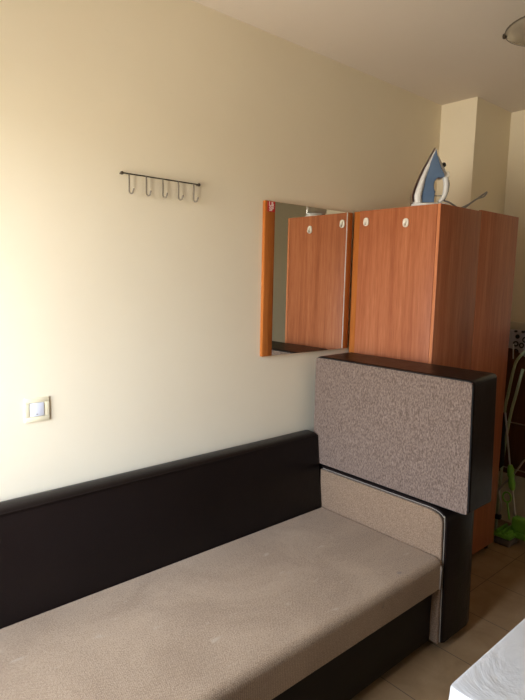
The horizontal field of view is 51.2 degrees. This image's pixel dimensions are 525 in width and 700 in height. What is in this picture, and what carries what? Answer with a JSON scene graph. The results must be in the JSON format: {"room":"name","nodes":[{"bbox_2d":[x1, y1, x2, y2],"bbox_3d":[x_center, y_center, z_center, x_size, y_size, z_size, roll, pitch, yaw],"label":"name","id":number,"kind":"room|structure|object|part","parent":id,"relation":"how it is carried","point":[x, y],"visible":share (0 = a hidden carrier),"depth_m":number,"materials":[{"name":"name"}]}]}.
{"room":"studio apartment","nodes":[
{"label":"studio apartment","id":0,"kind":"room"},
{"bbox_2d":[0,0,441,501],"bbox_3d":[-0.182,-0.077,2.429,3.930,2.554,0.150,-5,10,-41],"label":"wall","id":1,"kind":"structure","parent":0,"point":[137,315],"depth_m":2.07,"materials":[{"name":"beige paint"}]},
{"bbox_2d":[24,396,49,422],"bbox_3d":[-0.761,0.201,1.849,0.082,0.082,0.007,-5,10,-41],"label":"light switch","id":2,"kind":"object","parent":1,"relation":"attached to","point":[33,412],"visible":1,"depth_m":1.85,"materials":[{"name":"beige plastic"}]},
{"bbox_2d":[119,171,199,202],"bbox_3d":[-0.372,-0.607,2.053,0.342,0.077,0.039,-5,10,-41],"label":"hook rail","id":3,"kind":"object","parent":1,"relation":"attached to","point":[121,172],"visible":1,"depth_m":2.05,"materials":[{"name":"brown metal"}]},
{"bbox_2d":[260,200,352,356],"bbox_3d":[0.223,-0.333,2.637,0.594,0.691,0.018,-5,10,-41],"label":"wall mirror","id":4,"kind":"object","parent":1,"relation":"attached to","point":[306,251],"visible":1,"depth_m":2.60,"materials":[{"name":"orange mirror"}]},
{"bbox_2d":[192,0,524,112],"bbox_3d":[1.899,-1.260,1.579,6.400,0.100,3.900,-5,10,-41],"label":"ceiling","id":5,"kind":"structure","parent":0,"point":[442,52],"depth_m":2.35,"materials":[{"name":"paint"}]},
{"bbox_2d":[502,16,524,46],"bbox_3d":[1.128,-1.249,2.108,0.364,0.085,0.358,-5,10,-41],"label":"ceiling lamp","id":6,"kind":"object","parent":5,"relation":"attached to","point":[514,34],"visible":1,"depth_m":2.13,"materials":[{"name":"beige glass"}]},
{"bbox_2d":[350,519,524,699],"bbox_3d":[1.842,1.371,1.920,6.400,0.100,3.900,-5,10,-41],"label":"floor","id":7,"kind":"structure","parent":0,"point":[497,586],"depth_m":2.38,"materials":[{"name":"beige tile"}]},
{"bbox_2d":[0,430,473,699],"bbox_3d":[-0.150,0.880,1.949,2.215,0.782,0.793,-5,10,-41],"label":"sofa","id":8,"kind":"object","parent":7,"relation":"on","point":[262,569],"visible":0.98,"depth_m":1.95,"materials":[{"name":"brown fabric"}]},
{"bbox_3d":[-0.476,0.803,2.096,1.930,0.682,0.128,-5,10,-41],"label":"backrest","id":9,"kind":"part","parent":8,"relation":"part of","materials":[{"name":"black leather"}]},
{"bbox_2d":[0,507,440,699],"bbox_3d":[-0.220,0.937,1.821,1.934,0.134,0.656,-5,10,-41],"label":"seat cushion","id":10,"kind":"object","parent":8,"relation":"on","point":[250,614],"depth_m":1.81,"materials":[{"name":"beige fabric"}]},
{"bbox_3d":[0.507,0.897,2.474,0.017,0.558,0.673,-5,10,-41],"label":"panel","id":11,"kind":"part","parent":8,"relation":"part of","materials":[{"name":"beige fabric"}]},
{"bbox_3d":[0.583,0.876,2.601,0.257,0.570,0.793,-5,10,-41],"label":"armrest","id":12,"kind":"part","parent":8,"relation":"part of","materials":[{"name":"beige fabric"}]},
{"bbox_2d":[314,352,496,514],"bbox_3d":[0.604,0.329,2.451,0.234,0.544,0.823,-5,10,-41],"label":"sofa cushion","id":13,"kind":"object","parent":8,"relation":"on","point":[422,431],"visible":0.93,"depth_m":2.28,"materials":[{"name":"grey fabric"}]},
{"bbox_2d":[349,203,518,554],"bbox_3d":[0.901,0.217,2.987,0.777,1.874,0.494,-5,10,-41],"label":"wardrobe","id":14,"kind":"object","parent":7,"relation":"on","point":[437,289],"visible":0.46,"depth_m":2.68,"materials":[{"name":"brown wood"}]},
{"bbox_2d":[363,218,368,225],"bbox_3d":[0.512,-0.640,2.734,0.023,0.042,0.032,-5,10,-41],"label":"hook","id":15,"kind":"object","parent":14,"relation":"attached to","point":[366,220],"visible":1,"depth_m":2.73,"materials":[{"name":"white plastic"}]},
{"bbox_3d":[0.623,0.232,2.727,0.016,1.835,0.436,-5,10,-41],"label":"panel","id":16,"kind":"part","parent":14,"relation":"part of","materials":[{"name":"brown wood"}]},
{"bbox_2d":[403,218,408,226],"bbox_3d":[0.666,-0.596,2.564,0.023,0.042,0.032,-5,10,-41],"label":"hook","id":17,"kind":"object","parent":14,"relation":"attached to","point":[405,220],"visible":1,"depth_m":2.56,"materials":[{"name":"white plastic"}]},
{"bbox_2d":[410,148,487,207],"bbox_3d":[0.900,-0.823,2.727,0.241,0.271,0.586,8,10,42],"label":"iron","id":18,"kind":"object","parent":14,"relation":"on","point":[423,192],"visible":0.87,"depth_m":2.53,"materials":[{"name":"blue metal"}]},
{"bbox_3d":[0.792,-0.806,2.558,0.105,0.236,0.072,3,8,10],"label":"water tank","id":19,"kind":"part","parent":18,"relation":"part of","materials":[{"name":"blue plastic"}]},
{"bbox_3d":[0.834,-0.792,2.551,0.070,0.216,0.026,3,8,10],"label":"handle","id":20,"kind":"part","parent":18,"relation":"part of","materials":[{"name":"white plastic"}]},
{"bbox_3d":[0.939,-0.758,2.781,0.241,0.130,0.464,8,10,42],"label":"power cord","id":21,"kind":"part","parent":18,"relation":"part of","materials":[{"name":"grey plastic"}]},
{"bbox_3d":[0.906,0.244,2.673,0.368,1.832,0.016,-5,10,-41],"label":"door","id":22,"kind":"part","parent":14,"relation":"part of","materials":[{"name":"brown wood"}]},
{"bbox_3d":[1.198,0.214,2.929,0.405,1.839,0.016,-5,10,-41],"label":"door","id":23,"kind":"part","parent":14,"relation":"part of","materials":[{"name":"brown wood"}]},
{"bbox_2d":[494,412,524,547],"bbox_3d":[1.487,0.766,3.160,0.130,0.766,0.284,-5,10,-41],"label":"mop","id":24,"kind":"object","parent":7,"relation":"on","point":[505,535],"visible":0.99,"depth_m":3.22,"materials":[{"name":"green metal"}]},
{"bbox_3d":[1.442,0.877,3.281,0.016,0.245,0.069,-5,10,-41],"label":"lever","id":25,"kind":"part","parent":24,"relation":"part of","materials":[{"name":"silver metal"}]},
{"bbox_3d":[1.454,0.952,3.240,0.011,0.098,0.038,-1,8,-20],"label":"green arm","id":26,"kind":"part","parent":24,"relation":"part of","materials":[{"name":"plastic"}]},
{"bbox_3d":[1.525,0.653,3.165,0.011,0.197,0.154,-5,10,-41],"label":"squeeze lever","id":27,"kind":"part","parent":24,"relation":"part of","materials":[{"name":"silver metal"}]},
{"bbox_2d":[494,350,524,530],"bbox_3d":[1.585,0.554,3.176,0.039,1.166,0.446,-6,10,-44],"label":"drying rack","id":28,"kind":"object","parent":7,"relation":"on","point":[523,352],"visible":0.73,"depth_m":3.26,"materials":[{"name":"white metal"}]},
{"bbox_3d":[1.566,0.552,3.207,0.023,1.163,0.377,-6,10,-44],"label":"tube frame","id":29,"kind":"part","parent":28,"relation":"part of","materials":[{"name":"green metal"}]},
{"bbox_2d":[499,348,524,477],"bbox_3d":[1.836,0.595,3.086,0.120,1.140,1.210,-5,10,-41],"label":"base cabinet","id":30,"kind":"object","parent":7,"relation":"on","point":[516,434],"visible":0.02,"depth_m":3.32,"materials":[{"name":"brown wood"}]},
{"bbox_3d":[1.775,-0.056,3.083,0.115,0.147,0.930,-5,10,-41],"label":"tray","id":31,"kind":"object","parent":30,"relation":"on","visible":0},
{"bbox_2d":[508,329,524,356],"bbox_3d":[1.727,0.024,3.058,0.039,0.220,0.860,-5,10,-41],"label":"cloth","id":32,"kind":"object","parent":31,"relation":"hanging from","point":[516,337],"visible":0.48,"depth_m":3.27,"materials":[{"name":"black fabric"}]},
{"bbox_3d":[1.029,1.032,1.121,1.025,0.743,0.862,-5,10,-41],"label":"table","id":33,"kind":"object","parent":7,"relation":"on","visible":0},
{"bbox_2d":[449,619,524,699],"bbox_3d":[1.036,0.754,1.086,1.069,0.193,0.908,-5,10,-41],"label":"tablecloth","id":34,"kind":"object","parent":33,"relation":"on","point":[499,674],"visible":1,"depth_m":1.09,"materials":[{"name":"white fabric"}]},
{"bbox_2d":[436,97,510,213],"bbox_3d":[1.259,-0.177,3.446,0.417,2.554,0.222,-5,10,-41],"label":"pillar","id":35,"kind":"structure","parent":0,"point":[474,132],"depth_m":3.19,"materials":[{"name":"beige paint"}]},
{"bbox_2d":[495,110,524,522],"bbox_3d":[1.794,-0.143,3.269,0.150,2.554,1.500,-5,10,-41],"label":"wall","id":36,"kind":"structure","parent":0,"point":[514,205],"depth_m":3.36,"materials":[{"name":"beige paint"}]}
]}

